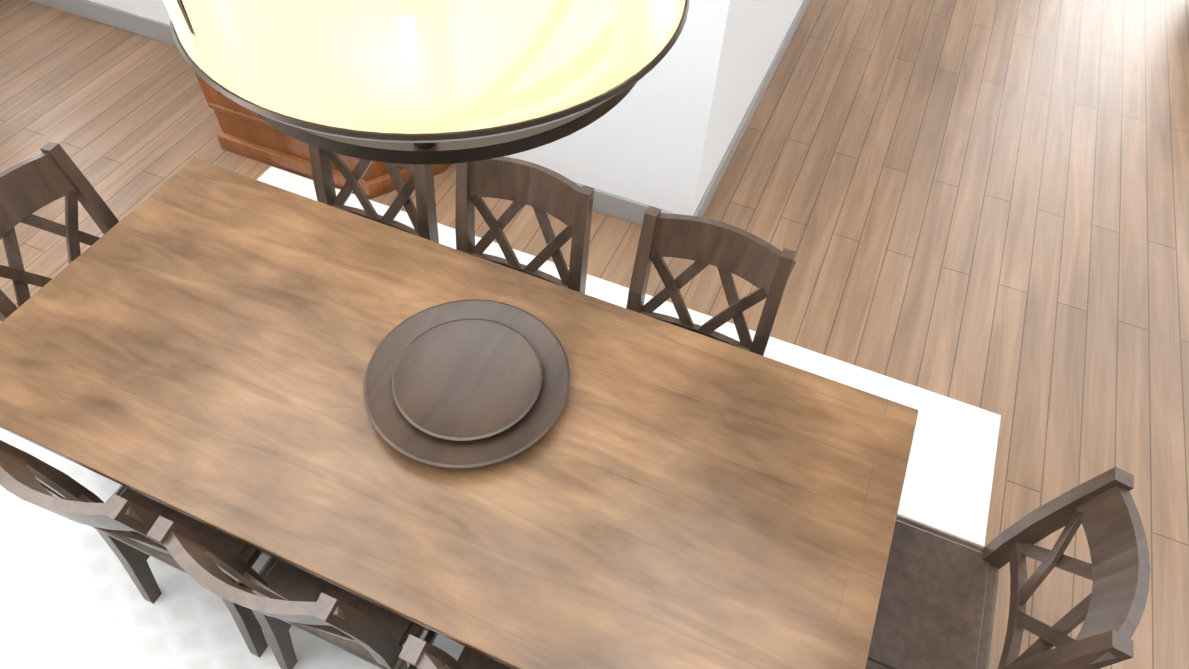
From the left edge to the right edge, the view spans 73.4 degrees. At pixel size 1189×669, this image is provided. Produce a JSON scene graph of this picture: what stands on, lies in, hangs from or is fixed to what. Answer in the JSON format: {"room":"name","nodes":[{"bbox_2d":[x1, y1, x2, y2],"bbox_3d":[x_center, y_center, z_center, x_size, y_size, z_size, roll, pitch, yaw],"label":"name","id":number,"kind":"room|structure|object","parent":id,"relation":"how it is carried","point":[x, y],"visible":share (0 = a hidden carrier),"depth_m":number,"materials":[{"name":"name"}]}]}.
{"room":"dining room","nodes":[
{"label":"dining room","id":0,"kind":"room"},
{"bbox_2d":[89,0,749,215],"bbox_3d":[-1.458,-2.141,3.168,4.370,2.740,0.370,20,54,13],"label":"wall","id":1,"kind":"structure","parent":0,"point":[653,137],"depth_m":3.33,"materials":[{"name":"white paint"}]},
{"bbox_2d":[29,0,810,225],"bbox_3d":[4.137,-0.857,4.071,15.100,0.125,10.850,20,54,13],"label":"baseboard","id":2,"kind":"structure","parent":1,"relation":"attached to","point":[620,207],"depth_m":4.38,"materials":[{"name":"grey"}]},
{"bbox_2d":[0,0,1188,668],"bbox_3d":[4.097,-0.821,4.184,16.200,0.100,12.200,20,54,13],"label":"floor","id":3,"kind":"structure","parent":0,"point":[982,204],"depth_m":3.83,"materials":[{"name":"brown wood"}]},
{"bbox_2d":[194,71,235,110],"bbox_3d":[-1.774,-1.697,3.261,0.303,1.495,0.356,20,54,13],"label":"base cabinet","id":4,"kind":"object","parent":3,"relation":"on","point":[214,98],"depth_m":3.69,"materials":[{"name":"brown wood"}]},
{"bbox_2d":[358,158,405,170],"bbox_3d":[-0.890,-1.379,3.051,0.303,1.495,0.356,20,54,13],"label":"base cabinet","id":5,"kind":"object","parent":3,"relation":"on","point":[383,164],"depth_m":3.70,"materials":[{"name":"brown wood"}]},
{"bbox_2d":[0,166,1000,668],"bbox_3d":[-0.465,0.614,2.780,3.420,0.012,2.410,20,54,13],"label":"dining rug","id":6,"kind":"object","parent":3,"relation":"on","point":[70,596],"visible":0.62,"depth_m":2.62,"materials":[{"name":"white fabric"}]},
{"bbox_2d":[0,142,118,321],"bbox_3d":[-1.530,-0.042,2.601,0.532,1.004,0.480,20,54,13],"label":"head chair","id":7,"kind":"object","parent":6,"relation":"on","point":[51,172],"visible":0.12,"depth_m":2.40,"materials":[{"name":"brown wood"}]},
{"bbox_2d":[0,440,270,657],"bbox_3d":[-1.129,0.458,2.225,0.480,1.004,0.532,20,54,13],"label":"chair","id":8,"kind":"object","parent":6,"relation":"on","point":[122,520],"visible":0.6,"depth_m":2.03,"materials":[{"name":"brown wood"}]},
{"bbox_2d":[147,516,437,668],"bbox_3d":[-0.651,0.629,2.111,0.480,1.004,0.532,20,54,13],"label":"chair","id":9,"kind":"object","parent":6,"relation":"on","point":[279,598],"visible":0.58,"depth_m":1.86,"materials":[{"name":"brown wood"}]},
{"bbox_2d":[308,144,438,242],"bbox_3d":[-0.811,-0.217,2.770,0.480,1.004,0.532,20,54,13],"label":"chair","id":10,"kind":"object","parent":6,"relation":"on","point":[423,216],"visible":0.04,"depth_m":2.68,"materials":[{"name":"brown wood"}]},
{"bbox_2d":[399,634,511,668],"bbox_3d":[-0.100,0.827,1.980,0.480,1.004,0.532,20,54,13],"label":"chair","id":11,"kind":"object","parent":6,"relation":"on","point":[418,653],"visible":0.17,"depth_m":1.61,"materials":[{"name":"brown wood"}]},
{"bbox_2d":[0,158,917,668],"bbox_3d":[-0.460,0.410,2.448,2.460,0.760,1.050,20,54,13],"label":"dining table","id":12,"kind":"object","parent":6,"relation":"on","point":[198,340],"visible":1,"depth_m":2.06,"materials":[{"name":"brown wood"}]},
{"bbox_2d":[363,299,569,467],"bbox_3d":[-0.341,0.127,2.155,0.550,0.056,0.550,20,54,13],"label":"lazy susan","id":13,"kind":"object","parent":12,"relation":"on","point":[466,383],"visible":1,"depth_m":2.14,"materials":[{"name":"brown wood"}]},
{"bbox_2d":[455,157,594,293],"bbox_3d":[-0.306,-0.036,2.650,0.480,1.004,0.532,20,54,13],"label":"chair","id":14,"kind":"object","parent":6,"relation":"on","point":[542,191],"visible":0.31,"depth_m":2.48,"materials":[{"name":"brown wood"}]},
{"bbox_2d":[626,206,795,355],"bbox_3d":[0.254,0.165,2.517,0.480,1.004,0.532,20,54,13],"label":"chair","id":15,"kind":"object","parent":6,"relation":"on","point":[764,267],"visible":0.38,"depth_m":2.34,"materials":[{"name":"brown wood"}]},
{"bbox_2d":[866,467,1149,668],"bbox_3d":[0.914,0.706,2.120,0.532,1.004,0.480,20,54,13],"label":"head chair","id":16,"kind":"object","parent":6,"relation":"on","point":[937,604],"visible":0.75,"depth_m":2.03,"materials":[{"name":"brown wood"}]},
{"bbox_2d":[717,0,802,167],"bbox_3d":[1.981,-4.320,4.680,0.150,3.300,7.200,20,54,13],"label":"wall","id":17,"kind":"structure","parent":0,"point":[768,25],"depth_m":3.77,"materials":[{"name":"white paint"}]},
{"bbox_3d":[0.270,-4.141,2.655,6.750,0.660,11.150,20,54,13],"label":"ceiling","id":18,"kind":"structure","parent":0,"visible":0},
{"bbox_2d":[163,0,688,163],"bbox_3d":[-0.244,-0.736,1.079,0.814,1.112,0.814,20,54,13],"label":"chandelier","id":19,"kind":"object","parent":18,"relation":"hanging from","point":[425,81],"visible":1,"depth_m":1.01,"materials":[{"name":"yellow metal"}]}
]}

